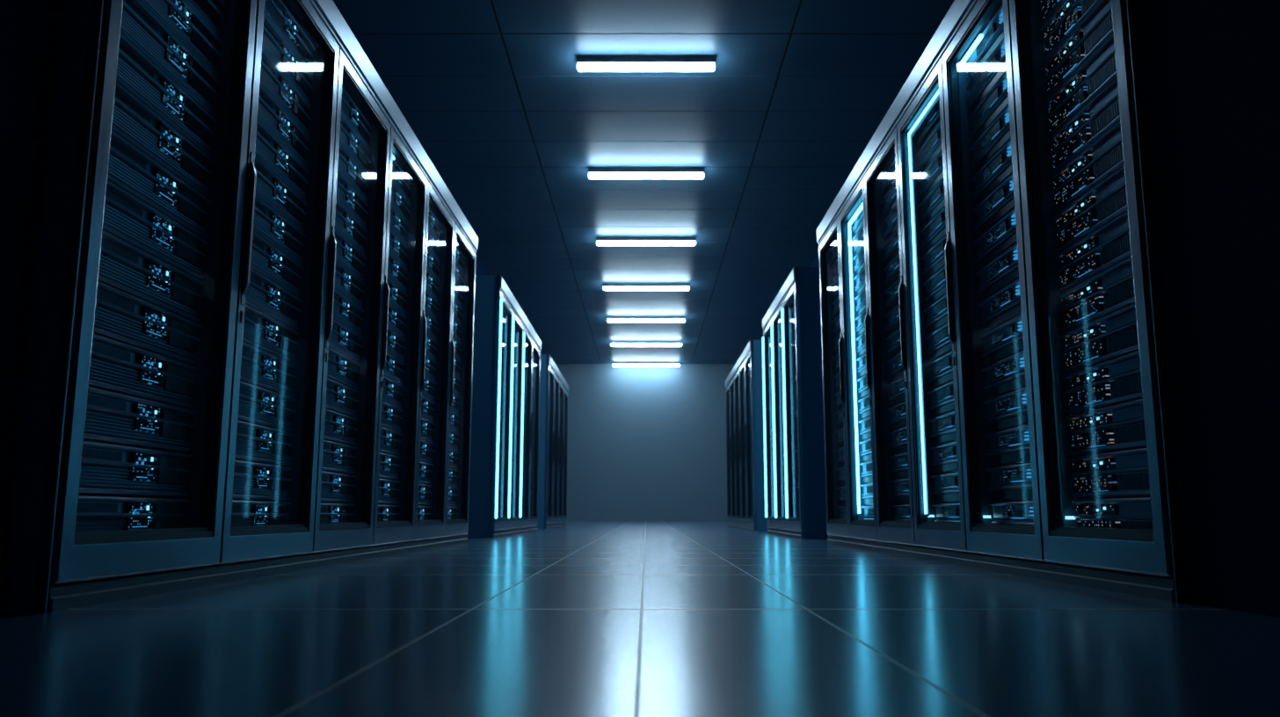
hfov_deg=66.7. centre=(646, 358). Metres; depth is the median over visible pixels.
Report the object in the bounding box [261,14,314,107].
server
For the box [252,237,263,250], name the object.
vent grille
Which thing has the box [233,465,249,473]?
vent grille
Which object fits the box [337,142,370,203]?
server
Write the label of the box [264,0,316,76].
server
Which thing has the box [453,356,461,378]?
server
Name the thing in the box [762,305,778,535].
tall cabinet
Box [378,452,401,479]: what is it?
server
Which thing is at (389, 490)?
server
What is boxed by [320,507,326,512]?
vent grille
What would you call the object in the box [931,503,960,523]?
server
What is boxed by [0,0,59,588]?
wall
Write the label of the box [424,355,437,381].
server
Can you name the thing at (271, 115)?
server
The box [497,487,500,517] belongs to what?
chassis
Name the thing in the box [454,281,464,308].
server
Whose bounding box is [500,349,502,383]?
chassis
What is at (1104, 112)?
grille
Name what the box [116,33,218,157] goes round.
server
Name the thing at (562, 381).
tall cabinet
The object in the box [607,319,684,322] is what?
diffuser
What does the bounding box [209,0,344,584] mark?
tall cabinet
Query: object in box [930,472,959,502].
server
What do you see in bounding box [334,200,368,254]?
server
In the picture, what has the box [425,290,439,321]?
server
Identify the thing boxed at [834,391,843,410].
server
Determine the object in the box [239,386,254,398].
vent grille
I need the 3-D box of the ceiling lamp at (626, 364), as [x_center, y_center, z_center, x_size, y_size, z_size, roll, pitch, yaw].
[0.000,0.147,25.592,1.748,0.112,0.092,0,-9,0]
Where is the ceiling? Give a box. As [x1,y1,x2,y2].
[333,0,954,364]
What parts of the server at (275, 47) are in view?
indicator panel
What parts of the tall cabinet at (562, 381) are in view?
handle, trim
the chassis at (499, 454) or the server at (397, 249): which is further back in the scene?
the chassis at (499, 454)
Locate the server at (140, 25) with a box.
[120,0,220,117]
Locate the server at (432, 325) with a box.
[424,312,438,341]
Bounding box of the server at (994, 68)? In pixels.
[965,37,1006,112]
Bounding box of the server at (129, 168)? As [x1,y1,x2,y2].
[107,130,211,239]
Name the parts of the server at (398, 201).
indicator panel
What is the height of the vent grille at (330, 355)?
0.023 m
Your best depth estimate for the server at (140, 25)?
2.75 m
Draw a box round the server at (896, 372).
[886,353,904,382]
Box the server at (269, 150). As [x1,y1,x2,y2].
[254,120,309,200]
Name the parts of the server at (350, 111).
indicator panel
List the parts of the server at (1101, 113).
port panel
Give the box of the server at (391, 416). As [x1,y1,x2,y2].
[381,401,403,432]
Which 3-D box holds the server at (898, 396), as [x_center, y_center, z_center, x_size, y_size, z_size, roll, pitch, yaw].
[1.555,0.160,5.040,0.470,0.124,0.583,0,-9,0]
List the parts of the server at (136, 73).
indicator panel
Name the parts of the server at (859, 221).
port panel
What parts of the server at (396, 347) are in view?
indicator panel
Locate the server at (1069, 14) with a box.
[1040,0,1100,62]
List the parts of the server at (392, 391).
indicator panel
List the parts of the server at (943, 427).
port panel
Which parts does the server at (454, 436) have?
indicator panel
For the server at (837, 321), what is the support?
in the tall cabinet at (827, 231)
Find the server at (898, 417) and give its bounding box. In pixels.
[887,401,906,430]
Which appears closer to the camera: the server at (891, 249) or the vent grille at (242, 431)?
the vent grille at (242, 431)
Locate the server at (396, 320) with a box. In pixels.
[387,303,407,339]
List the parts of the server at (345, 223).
indicator panel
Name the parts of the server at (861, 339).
port panel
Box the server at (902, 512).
[891,504,910,521]
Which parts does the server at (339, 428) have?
indicator panel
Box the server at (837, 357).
[833,353,839,373]
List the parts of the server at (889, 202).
port panel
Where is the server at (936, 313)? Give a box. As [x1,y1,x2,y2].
[923,294,947,334]
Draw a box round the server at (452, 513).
[447,507,457,519]
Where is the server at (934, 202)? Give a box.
[918,178,945,227]
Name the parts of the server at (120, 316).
indicator panel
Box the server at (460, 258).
[455,246,465,273]
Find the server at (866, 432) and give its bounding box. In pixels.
[858,416,871,441]
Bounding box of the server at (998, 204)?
[972,173,1014,236]
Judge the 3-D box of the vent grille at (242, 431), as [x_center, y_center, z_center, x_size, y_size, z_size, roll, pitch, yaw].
[-1.359,0.232,3.212,0.005,0.023,0.287,0,-9,0]
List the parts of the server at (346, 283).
indicator panel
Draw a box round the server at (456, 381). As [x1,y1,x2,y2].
[453,375,461,396]
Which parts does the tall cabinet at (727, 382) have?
trim, cabinet door, handle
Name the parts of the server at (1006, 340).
port panel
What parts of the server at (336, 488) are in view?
indicator panel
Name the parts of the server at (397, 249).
indicator panel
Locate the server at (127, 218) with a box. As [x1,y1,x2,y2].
[102,180,209,280]
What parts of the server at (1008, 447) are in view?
port panel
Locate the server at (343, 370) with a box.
[327,348,362,390]
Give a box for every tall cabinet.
[0,0,257,613]
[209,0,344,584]
[309,18,394,568]
[369,101,430,558]
[412,160,457,551]
[441,203,478,546]
[466,275,514,538]
[507,298,524,536]
[518,314,533,533]
[528,329,541,532]
[537,354,555,529]
[550,365,560,528]
[556,373,565,527]
[561,381,568,526]
[725,376,733,527]
[728,369,736,528]
[733,360,741,529]
[738,351,748,530]
[743,339,768,530]
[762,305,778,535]
[770,289,790,537]
[780,266,828,538]
[816,196,850,547]
[836,157,883,552]
[860,101,918,558]
[893,28,970,567]
[937,0,1048,580]
[1009,0,1191,603]
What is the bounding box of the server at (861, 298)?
[854,287,865,315]
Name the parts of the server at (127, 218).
indicator panel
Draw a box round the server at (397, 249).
[388,228,409,270]
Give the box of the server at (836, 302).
[831,295,839,319]
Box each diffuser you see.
[577,63,714,71]
[589,173,703,178]
[596,240,695,245]
[603,286,689,290]
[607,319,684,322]
[610,343,681,346]
[612,364,679,366]
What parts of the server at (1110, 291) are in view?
port panel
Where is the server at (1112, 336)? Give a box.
[1061,303,1138,372]
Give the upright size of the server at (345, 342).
0.124 m
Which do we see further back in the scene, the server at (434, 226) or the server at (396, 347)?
the server at (434, 226)
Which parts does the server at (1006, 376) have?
port panel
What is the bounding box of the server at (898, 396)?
[887,376,905,407]
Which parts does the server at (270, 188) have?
indicator panel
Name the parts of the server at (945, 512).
port panel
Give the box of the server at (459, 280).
[454,263,465,290]
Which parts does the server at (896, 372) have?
port panel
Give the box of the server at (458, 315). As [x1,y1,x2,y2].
[453,300,463,325]
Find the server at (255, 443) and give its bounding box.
[234,421,294,465]
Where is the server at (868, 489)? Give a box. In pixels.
[860,483,873,505]
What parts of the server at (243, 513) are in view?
indicator panel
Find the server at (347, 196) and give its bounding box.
[336,170,369,228]
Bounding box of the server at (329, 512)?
[319,502,355,523]
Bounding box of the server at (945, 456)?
[929,442,958,473]
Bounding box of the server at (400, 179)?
[392,160,412,203]
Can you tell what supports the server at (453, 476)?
in the tall cabinet at (456, 531)
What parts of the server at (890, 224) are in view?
port panel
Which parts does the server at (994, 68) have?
port panel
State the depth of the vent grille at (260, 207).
3.41 m
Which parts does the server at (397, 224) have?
indicator panel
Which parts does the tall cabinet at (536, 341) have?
handle, trim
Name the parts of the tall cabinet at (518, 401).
handle, trim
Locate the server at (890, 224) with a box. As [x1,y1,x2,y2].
[880,204,898,243]
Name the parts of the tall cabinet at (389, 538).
handle, trim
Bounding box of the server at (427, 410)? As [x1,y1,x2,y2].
[421,396,436,421]
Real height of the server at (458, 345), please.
0.124 m
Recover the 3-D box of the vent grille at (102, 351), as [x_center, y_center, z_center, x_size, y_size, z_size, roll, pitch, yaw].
[-1.359,-0.026,2.419,0.005,0.023,0.287,0,-9,0]
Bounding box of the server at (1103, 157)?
[1049,121,1123,213]
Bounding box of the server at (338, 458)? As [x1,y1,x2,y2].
[322,440,357,473]
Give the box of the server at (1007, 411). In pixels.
[982,387,1028,433]
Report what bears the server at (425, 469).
in the tall cabinet at (428, 534)
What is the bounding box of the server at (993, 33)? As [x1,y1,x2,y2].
[966,5,1003,82]
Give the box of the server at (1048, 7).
[1039,0,1063,25]
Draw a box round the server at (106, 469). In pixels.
[79,441,193,496]
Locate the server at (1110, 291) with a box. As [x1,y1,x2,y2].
[1057,256,1134,332]
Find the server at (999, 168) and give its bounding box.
[970,138,1012,204]
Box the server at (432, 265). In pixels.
[426,248,440,282]
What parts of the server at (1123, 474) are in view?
port panel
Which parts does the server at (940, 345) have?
port panel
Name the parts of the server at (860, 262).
port panel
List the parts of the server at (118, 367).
indicator panel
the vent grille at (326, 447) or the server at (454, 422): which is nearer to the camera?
the vent grille at (326, 447)
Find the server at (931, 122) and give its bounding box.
[916,99,940,149]
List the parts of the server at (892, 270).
port panel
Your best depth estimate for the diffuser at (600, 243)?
13.96 m
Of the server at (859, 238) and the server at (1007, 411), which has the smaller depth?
the server at (1007, 411)
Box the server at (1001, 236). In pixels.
[974,208,1017,268]
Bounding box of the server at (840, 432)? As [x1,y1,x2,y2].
[835,428,843,449]
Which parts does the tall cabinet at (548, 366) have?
panel, corner trim, cabinet door, trim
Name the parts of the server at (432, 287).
indicator panel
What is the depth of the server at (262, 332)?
3.49 m
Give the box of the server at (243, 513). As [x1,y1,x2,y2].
[230,500,290,526]
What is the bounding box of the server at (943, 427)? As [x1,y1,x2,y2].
[928,411,956,445]
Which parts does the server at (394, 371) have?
indicator panel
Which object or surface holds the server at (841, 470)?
in the tall cabinet at (827, 231)
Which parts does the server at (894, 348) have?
port panel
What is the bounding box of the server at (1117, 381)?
[1063,350,1142,414]
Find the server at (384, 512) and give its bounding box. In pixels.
[377,504,399,521]
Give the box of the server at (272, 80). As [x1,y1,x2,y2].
[259,49,312,138]
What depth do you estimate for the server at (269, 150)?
3.59 m
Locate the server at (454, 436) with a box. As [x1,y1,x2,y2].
[449,429,459,450]
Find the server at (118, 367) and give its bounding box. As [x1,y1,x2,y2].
[88,334,199,408]
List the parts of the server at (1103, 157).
port panel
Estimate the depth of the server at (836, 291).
6.82 m
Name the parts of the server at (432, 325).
indicator panel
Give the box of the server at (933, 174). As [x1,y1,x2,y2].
[916,149,943,201]
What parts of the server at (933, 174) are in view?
port panel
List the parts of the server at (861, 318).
port panel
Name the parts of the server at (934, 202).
port panel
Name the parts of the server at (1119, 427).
port panel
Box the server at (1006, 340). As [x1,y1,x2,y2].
[979,314,1023,365]
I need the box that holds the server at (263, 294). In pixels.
[245,268,302,330]
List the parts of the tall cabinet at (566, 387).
handle, cabinet door, trim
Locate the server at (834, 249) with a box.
[829,240,837,264]
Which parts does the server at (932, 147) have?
port panel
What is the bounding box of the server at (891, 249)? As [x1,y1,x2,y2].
[881,228,899,266]
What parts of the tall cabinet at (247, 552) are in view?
handle, trim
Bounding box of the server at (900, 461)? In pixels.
[889,452,909,479]
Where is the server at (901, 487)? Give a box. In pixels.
[890,479,909,503]
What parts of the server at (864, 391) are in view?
port panel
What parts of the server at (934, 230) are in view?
port panel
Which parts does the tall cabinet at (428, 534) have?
handle, trim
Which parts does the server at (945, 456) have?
port panel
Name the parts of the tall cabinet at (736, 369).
trim, handle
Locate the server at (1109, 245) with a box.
[1054,210,1131,291]
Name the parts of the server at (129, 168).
indicator panel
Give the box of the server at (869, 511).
[861,506,873,520]
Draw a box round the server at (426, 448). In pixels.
[419,439,434,463]
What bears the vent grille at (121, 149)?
attached to the server at (129, 168)
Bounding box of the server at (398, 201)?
[390,181,411,225]
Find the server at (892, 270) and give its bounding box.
[882,253,900,289]
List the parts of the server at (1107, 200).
port panel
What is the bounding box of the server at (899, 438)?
[888,427,907,455]
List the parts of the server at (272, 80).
indicator panel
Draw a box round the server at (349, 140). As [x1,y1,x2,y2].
[339,114,371,176]
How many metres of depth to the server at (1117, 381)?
2.82 m
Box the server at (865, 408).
[858,394,870,419]
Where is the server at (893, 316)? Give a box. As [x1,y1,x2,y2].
[884,304,900,335]
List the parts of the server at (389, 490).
indicator panel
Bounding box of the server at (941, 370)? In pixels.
[925,351,953,389]
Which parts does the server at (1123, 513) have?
port panel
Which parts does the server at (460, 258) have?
indicator panel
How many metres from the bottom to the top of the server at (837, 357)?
0.124 m
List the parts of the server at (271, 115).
indicator panel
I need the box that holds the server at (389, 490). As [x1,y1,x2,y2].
[378,479,400,504]
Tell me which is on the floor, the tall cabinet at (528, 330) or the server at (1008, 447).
the tall cabinet at (528, 330)
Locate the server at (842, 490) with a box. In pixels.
[837,487,845,506]
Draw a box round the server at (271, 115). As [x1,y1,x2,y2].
[257,83,311,168]
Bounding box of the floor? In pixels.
[0,521,1279,716]
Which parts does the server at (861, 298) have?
port panel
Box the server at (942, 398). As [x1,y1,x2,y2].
[926,381,954,417]
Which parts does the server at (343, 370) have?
indicator panel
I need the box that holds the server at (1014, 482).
[986,463,1032,500]
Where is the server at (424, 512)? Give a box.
[417,506,432,520]
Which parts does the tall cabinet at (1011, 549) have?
trim, mounting rail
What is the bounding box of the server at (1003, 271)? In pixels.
[975,243,1018,299]
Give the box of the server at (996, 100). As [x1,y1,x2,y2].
[967,71,1008,143]
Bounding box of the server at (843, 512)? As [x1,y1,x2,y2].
[837,507,846,519]
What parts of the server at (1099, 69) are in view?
port panel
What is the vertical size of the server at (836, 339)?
0.124 m
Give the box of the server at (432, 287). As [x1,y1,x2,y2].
[425,269,440,301]
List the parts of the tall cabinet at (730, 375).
trim, handle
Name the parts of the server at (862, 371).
port panel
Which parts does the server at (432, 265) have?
indicator panel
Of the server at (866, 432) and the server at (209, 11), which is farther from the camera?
the server at (866, 432)
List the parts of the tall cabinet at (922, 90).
trim, mounting rail, handle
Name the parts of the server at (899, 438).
port panel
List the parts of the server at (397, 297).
indicator panel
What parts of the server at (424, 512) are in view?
indicator panel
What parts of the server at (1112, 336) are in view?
port panel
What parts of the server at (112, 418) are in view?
indicator panel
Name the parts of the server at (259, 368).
indicator panel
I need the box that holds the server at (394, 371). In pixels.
[383,352,405,385]
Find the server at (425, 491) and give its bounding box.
[417,483,433,505]
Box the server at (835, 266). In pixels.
[830,259,838,282]
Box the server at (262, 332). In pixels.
[242,304,300,363]
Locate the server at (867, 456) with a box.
[858,438,872,462]
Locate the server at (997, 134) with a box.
[968,105,1010,174]
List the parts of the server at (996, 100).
port panel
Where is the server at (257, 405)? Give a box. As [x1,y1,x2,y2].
[237,381,297,431]
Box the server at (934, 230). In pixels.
[919,206,945,254]
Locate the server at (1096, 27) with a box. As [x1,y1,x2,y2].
[1042,0,1112,99]
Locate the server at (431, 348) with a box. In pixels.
[425,334,437,361]
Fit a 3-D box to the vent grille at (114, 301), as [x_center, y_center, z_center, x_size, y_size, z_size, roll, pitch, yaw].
[-1.359,-0.155,2.439,0.005,0.023,0.287,0,-9,0]
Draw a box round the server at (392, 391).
[382,376,404,408]
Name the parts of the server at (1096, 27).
port panel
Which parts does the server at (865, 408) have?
port panel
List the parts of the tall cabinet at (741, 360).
trim, handle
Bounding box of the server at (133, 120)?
[111,81,214,197]
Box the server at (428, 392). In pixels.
[421,376,436,401]
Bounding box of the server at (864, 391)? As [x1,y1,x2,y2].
[857,374,869,398]
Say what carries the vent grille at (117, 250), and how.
attached to the server at (124, 267)
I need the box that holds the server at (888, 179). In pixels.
[879,158,895,198]
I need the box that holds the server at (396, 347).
[386,327,406,362]
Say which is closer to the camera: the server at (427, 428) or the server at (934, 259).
the server at (934, 259)
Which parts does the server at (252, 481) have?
indicator panel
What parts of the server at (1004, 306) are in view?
port panel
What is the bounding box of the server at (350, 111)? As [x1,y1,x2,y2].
[341,86,372,151]
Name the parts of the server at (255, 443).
indicator panel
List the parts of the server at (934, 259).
port panel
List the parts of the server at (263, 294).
indicator panel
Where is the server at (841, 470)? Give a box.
[836,467,845,487]
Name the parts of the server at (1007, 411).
port panel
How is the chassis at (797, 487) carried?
in the tall cabinet at (801, 290)
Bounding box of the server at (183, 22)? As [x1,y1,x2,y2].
[139,0,223,78]
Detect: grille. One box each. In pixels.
[77,502,117,512]
[81,447,122,461]
[87,393,126,411]
[92,341,130,361]
[96,289,134,312]
[101,238,138,264]
[105,188,142,217]
[110,138,146,169]
[115,89,150,123]
[119,42,153,78]
[123,0,158,33]
[231,505,247,512]
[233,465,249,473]
[236,426,252,436]
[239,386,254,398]
[241,349,257,360]
[244,310,259,323]
[249,275,261,286]
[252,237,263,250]
[254,162,269,179]
[254,201,266,215]
[256,127,270,144]
[259,92,272,109]
[261,56,275,75]
[263,22,276,41]
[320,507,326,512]
[321,475,327,481]
[323,443,329,450]
[325,413,330,420]
[326,383,332,390]
[327,352,334,360]
[1081,0,1095,14]
[1083,0,1112,54]
[1085,40,1116,94]
[1089,83,1119,137]
[1091,127,1123,178]
[1095,172,1127,221]
[1098,217,1130,264]
[1101,262,1134,308]
[1105,309,1138,352]
[1108,356,1141,397]
[1112,405,1145,443]
[1115,453,1149,489]
[1119,502,1153,530]
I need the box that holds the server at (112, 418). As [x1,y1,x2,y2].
[83,386,196,452]
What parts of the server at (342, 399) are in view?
indicator panel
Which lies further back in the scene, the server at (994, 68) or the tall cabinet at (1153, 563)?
the server at (994, 68)
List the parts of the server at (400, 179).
indicator panel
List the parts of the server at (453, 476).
indicator panel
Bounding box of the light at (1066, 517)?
[1065,516,1075,519]
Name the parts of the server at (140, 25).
indicator panel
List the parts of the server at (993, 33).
port panel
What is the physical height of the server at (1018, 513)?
0.124 m
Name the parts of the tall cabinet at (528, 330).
trim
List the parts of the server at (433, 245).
indicator panel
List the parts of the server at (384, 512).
indicator panel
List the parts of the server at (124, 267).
indicator panel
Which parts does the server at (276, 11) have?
indicator panel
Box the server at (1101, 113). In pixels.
[1047,77,1119,174]
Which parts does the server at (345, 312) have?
indicator panel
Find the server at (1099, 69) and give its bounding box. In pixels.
[1045,33,1116,137]
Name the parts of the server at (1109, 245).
port panel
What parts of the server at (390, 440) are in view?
indicator panel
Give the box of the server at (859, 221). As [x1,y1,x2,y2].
[852,210,863,235]
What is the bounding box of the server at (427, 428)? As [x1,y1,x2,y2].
[420,418,435,443]
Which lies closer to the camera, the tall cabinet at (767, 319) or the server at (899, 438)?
the server at (899, 438)
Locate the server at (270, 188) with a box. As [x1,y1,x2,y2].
[254,155,307,232]
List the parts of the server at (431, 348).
indicator panel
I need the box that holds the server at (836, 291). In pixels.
[830,276,839,300]
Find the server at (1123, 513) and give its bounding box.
[1071,497,1153,530]
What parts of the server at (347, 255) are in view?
indicator panel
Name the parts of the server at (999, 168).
port panel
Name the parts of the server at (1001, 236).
port panel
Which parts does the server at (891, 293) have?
port panel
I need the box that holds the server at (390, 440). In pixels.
[379,427,402,456]
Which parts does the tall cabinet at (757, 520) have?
trim, cabinet door, corner trim, panel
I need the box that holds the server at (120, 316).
[93,282,203,364]
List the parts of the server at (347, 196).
indicator panel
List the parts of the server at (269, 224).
indicator panel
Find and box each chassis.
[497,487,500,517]
[498,452,501,486]
[499,383,502,416]
[499,417,501,450]
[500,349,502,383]
[501,316,503,349]
[509,489,512,516]
[510,458,512,487]
[512,363,515,393]
[792,306,795,342]
[792,341,796,378]
[793,377,797,413]
[794,413,798,448]
[795,449,799,484]
[796,486,799,517]
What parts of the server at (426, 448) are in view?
indicator panel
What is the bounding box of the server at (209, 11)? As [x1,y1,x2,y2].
[184,0,225,39]
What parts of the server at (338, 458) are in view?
indicator panel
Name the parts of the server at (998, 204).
port panel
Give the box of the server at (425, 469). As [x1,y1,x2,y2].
[418,461,434,484]
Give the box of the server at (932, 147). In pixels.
[916,122,941,174]
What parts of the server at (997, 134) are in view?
port panel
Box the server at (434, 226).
[428,208,442,243]
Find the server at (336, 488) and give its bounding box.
[320,471,356,502]
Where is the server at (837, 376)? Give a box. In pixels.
[833,372,840,392]
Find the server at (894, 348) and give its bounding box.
[885,328,901,358]
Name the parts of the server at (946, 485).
port panel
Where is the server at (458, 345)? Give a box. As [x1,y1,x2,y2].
[452,336,462,361]
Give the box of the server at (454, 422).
[450,411,460,432]
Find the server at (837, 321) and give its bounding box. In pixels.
[832,314,840,337]
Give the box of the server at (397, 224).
[389,203,410,247]
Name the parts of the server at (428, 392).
indicator panel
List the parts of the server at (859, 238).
port panel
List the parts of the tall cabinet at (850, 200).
trim, handle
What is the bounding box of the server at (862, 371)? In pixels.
[856,353,866,378]
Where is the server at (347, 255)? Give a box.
[334,229,366,281]
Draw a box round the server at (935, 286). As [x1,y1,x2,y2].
[922,266,946,306]
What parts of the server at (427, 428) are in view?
indicator panel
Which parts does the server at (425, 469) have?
indicator panel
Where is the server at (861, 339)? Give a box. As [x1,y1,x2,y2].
[855,332,865,356]
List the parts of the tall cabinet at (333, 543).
handle, trim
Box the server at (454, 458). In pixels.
[449,449,458,469]
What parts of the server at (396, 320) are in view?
indicator panel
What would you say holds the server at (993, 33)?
in the tall cabinet at (1011, 549)
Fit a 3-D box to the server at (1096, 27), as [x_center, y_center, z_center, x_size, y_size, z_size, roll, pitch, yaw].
[1.556,-0.964,2.949,0.469,0.124,0.583,0,-9,0]
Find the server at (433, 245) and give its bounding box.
[427,228,441,262]
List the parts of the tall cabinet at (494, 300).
panel, corner trim, cabinet door, trim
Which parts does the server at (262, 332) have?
indicator panel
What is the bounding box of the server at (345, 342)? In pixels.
[328,320,363,363]
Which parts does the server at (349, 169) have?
indicator panel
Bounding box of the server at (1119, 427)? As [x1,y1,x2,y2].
[1066,399,1146,455]
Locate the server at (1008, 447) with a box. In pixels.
[984,425,1030,466]
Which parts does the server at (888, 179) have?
port panel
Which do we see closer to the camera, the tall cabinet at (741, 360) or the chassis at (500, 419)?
the chassis at (500, 419)
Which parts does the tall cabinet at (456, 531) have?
handle, trim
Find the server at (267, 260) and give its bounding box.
[250,231,304,297]
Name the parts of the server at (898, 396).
port panel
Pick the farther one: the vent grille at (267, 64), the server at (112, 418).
the vent grille at (267, 64)
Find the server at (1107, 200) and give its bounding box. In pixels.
[1052,166,1127,252]
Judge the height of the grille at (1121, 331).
0.092 m
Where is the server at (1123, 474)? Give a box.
[1069,448,1150,497]
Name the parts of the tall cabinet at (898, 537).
trim, handle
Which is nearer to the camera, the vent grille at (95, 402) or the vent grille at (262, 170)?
the vent grille at (95, 402)
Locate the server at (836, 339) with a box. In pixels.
[832,333,840,355]
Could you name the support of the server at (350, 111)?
in the tall cabinet at (333, 543)
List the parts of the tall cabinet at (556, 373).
handle, cabinet door, trim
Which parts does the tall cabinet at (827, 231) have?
trim, handle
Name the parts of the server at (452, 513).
indicator panel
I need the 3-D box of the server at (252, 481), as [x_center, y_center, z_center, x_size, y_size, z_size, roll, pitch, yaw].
[-1.575,0.422,3.360,0.470,0.124,0.659,0,-9,0]
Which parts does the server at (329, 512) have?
indicator panel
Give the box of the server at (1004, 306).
[977,279,1021,333]
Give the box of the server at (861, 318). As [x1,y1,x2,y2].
[855,309,866,336]
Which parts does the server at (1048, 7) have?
port panel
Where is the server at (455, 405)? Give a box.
[450,393,460,414]
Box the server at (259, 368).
[240,342,298,397]
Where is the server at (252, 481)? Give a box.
[232,460,292,500]
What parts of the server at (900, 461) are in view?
port panel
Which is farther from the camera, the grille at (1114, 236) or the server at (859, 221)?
the server at (859, 221)
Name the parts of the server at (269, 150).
indicator panel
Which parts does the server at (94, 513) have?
indicator panel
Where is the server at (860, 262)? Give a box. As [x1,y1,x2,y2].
[852,246,865,275]
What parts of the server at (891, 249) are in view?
port panel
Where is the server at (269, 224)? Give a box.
[253,195,305,264]
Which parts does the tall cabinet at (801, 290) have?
trim, cabinet door, corner trim, panel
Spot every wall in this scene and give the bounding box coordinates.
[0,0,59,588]
[475,255,541,354]
[555,363,734,521]
[760,252,819,340]
[1140,0,1279,618]
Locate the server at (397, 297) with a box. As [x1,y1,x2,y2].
[387,276,407,316]
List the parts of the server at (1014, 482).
port panel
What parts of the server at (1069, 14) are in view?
port panel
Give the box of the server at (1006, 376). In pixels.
[981,351,1025,399]
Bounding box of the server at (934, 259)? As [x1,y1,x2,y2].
[921,235,946,280]
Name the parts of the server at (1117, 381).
port panel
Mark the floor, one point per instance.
(578, 619)
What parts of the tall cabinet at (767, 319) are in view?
trim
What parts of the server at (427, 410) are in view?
indicator panel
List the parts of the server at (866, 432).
port panel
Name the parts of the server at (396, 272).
indicator panel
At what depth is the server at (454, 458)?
6.82 m
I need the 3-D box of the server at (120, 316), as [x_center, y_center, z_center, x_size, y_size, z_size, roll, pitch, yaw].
[-1.575,-0.093,2.608,0.470,0.124,0.659,0,-9,0]
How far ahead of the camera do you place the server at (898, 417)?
5.13 m
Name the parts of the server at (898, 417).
port panel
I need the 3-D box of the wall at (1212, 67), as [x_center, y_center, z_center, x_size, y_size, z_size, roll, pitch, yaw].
[1.952,-1.879,-0.029,1.335,4.125,5.355,0,-9,0]
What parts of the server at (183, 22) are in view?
indicator panel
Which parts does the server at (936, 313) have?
port panel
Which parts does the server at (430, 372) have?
indicator panel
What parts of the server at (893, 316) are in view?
port panel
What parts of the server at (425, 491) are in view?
indicator panel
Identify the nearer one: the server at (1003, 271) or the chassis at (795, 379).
the server at (1003, 271)
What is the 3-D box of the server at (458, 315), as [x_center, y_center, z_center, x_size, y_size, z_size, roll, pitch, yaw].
[-1.575,-0.352,6.815,0.470,0.124,0.659,0,-9,0]
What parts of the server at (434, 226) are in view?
indicator panel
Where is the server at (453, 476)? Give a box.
[448,468,458,487]
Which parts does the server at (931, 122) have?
port panel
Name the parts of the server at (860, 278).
port panel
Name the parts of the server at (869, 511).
port panel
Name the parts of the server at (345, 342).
indicator panel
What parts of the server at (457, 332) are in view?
indicator panel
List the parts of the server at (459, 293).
indicator panel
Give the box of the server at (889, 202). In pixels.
[880,181,896,220]
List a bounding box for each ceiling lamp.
[576,57,715,71]
[588,167,704,178]
[596,237,695,245]
[603,283,689,290]
[607,316,684,322]
[610,341,681,346]
[612,362,679,366]
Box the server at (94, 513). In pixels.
[75,495,189,531]
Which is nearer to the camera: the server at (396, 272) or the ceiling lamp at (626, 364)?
the server at (396, 272)
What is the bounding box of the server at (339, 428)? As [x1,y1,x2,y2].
[323,408,359,445]
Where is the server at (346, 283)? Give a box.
[334,260,365,308]
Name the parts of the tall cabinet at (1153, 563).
mounting rail, corner trim, panel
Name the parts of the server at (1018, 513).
port panel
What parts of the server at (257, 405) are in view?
indicator panel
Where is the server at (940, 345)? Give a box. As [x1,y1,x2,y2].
[924,323,952,361]
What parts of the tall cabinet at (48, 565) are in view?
panel, corner trim, mounting rail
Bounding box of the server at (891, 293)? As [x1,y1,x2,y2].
[883,277,900,312]
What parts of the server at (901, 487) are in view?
port panel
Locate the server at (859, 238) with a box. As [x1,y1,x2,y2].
[851,225,864,255]
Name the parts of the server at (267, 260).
indicator panel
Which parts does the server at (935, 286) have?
port panel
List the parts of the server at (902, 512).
port panel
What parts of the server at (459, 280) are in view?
indicator panel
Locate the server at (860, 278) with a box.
[853,266,865,295]
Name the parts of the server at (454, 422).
indicator panel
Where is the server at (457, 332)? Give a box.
[452,318,463,343]
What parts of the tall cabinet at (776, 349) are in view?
trim, handle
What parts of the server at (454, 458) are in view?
indicator panel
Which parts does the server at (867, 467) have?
port panel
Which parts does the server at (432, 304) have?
indicator panel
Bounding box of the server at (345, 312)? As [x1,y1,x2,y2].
[333,289,363,335]
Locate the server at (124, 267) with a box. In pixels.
[98,230,205,322]
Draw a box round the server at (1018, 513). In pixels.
[988,501,1034,525]
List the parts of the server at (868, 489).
port panel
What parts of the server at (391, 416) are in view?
indicator panel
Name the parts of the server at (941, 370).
port panel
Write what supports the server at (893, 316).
in the tall cabinet at (898, 537)
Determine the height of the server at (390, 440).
0.124 m
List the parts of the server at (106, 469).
indicator panel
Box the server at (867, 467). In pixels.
[859,461,872,483]
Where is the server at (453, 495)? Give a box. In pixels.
[447,487,458,506]
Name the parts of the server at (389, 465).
indicator panel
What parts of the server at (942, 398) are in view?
port panel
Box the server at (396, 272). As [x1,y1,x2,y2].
[387,252,408,293]
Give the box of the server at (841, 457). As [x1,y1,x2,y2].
[836,448,844,467]
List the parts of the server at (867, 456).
port panel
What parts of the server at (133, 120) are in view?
indicator panel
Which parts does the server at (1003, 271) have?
port panel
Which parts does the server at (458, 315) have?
indicator panel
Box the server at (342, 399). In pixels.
[325,378,360,417]
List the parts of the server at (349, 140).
indicator panel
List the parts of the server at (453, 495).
indicator panel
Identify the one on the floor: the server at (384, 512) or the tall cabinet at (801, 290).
the tall cabinet at (801, 290)

